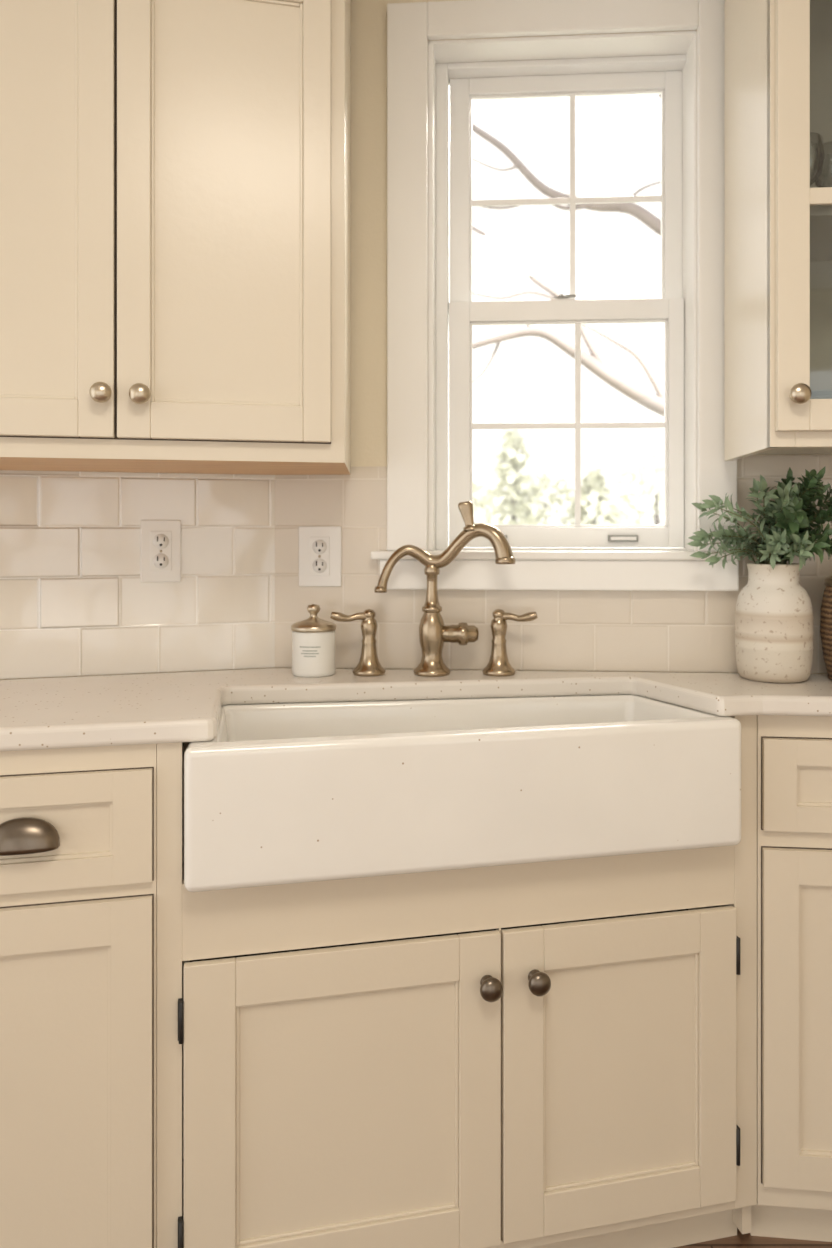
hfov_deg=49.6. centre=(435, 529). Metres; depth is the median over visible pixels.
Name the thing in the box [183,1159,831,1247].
floor
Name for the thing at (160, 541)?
receptacle
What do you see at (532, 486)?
hedge
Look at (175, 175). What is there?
upper cabinet
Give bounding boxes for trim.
[371,550,739,590]
[387,0,736,550]
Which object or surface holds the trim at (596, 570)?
attached to the wall at (368, 17)
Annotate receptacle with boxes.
[153,534,168,568]
[312,540,326,572]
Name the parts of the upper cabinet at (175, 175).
door, door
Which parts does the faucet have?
handle, spout, handle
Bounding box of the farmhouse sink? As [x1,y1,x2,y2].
[184,694,740,891]
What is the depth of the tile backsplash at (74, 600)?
1.76 m
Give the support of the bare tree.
on the lawn
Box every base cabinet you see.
[0,744,156,1247]
[157,715,756,1247]
[750,715,831,1241]
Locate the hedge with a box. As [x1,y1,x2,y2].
[473,429,663,524]
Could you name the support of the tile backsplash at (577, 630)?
attached to the wall at (368, 17)
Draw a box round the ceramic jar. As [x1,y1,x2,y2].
[291,604,335,676]
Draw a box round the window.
[428,30,696,550]
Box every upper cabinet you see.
[0,0,350,474]
[724,0,831,460]
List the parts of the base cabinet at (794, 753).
drawer, door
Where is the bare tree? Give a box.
[472,94,663,416]
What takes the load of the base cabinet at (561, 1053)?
on the floor
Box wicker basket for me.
[820,576,831,679]
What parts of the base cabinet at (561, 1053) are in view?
door, door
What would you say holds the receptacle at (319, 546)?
attached to the electrical outlet at (319, 546)
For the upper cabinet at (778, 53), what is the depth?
1.50 m
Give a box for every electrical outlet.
[141,520,180,582]
[299,526,340,586]
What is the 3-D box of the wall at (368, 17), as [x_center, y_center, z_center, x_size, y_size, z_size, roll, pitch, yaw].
[0.805,0.004,1.849,2.268,2.508,0.150,0,0,4]
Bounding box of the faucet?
[330,501,537,676]
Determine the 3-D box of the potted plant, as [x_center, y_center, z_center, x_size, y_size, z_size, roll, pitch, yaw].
[0.637,0.082,1.686,0.325,0.400,0.185,0,0,0]
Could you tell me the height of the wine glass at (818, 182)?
0.141 m
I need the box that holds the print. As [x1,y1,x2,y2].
[300,646,320,656]
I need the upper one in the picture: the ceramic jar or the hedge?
the hedge
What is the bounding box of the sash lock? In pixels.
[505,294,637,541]
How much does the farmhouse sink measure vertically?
0.212 m
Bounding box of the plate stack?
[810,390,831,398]
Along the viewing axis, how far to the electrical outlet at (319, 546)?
1.83 m
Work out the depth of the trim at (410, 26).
1.81 m
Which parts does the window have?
upper sash, lower sash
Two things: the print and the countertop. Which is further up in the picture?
the print
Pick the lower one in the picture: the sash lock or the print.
the print
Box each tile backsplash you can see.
[0,470,274,678]
[275,455,831,672]
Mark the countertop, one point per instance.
(175, 707)
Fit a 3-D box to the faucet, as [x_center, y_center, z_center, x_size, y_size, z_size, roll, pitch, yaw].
[-0.004,0.113,1.745,0.402,0.338,0.103,0,0,0]
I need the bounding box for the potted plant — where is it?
[688,467,831,682]
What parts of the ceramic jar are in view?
lid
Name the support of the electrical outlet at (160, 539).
attached to the tile backsplash at (74, 600)
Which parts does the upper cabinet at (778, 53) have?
knob, door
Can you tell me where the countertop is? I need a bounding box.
[0,668,831,751]
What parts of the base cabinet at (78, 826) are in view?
cup pull, drawer, door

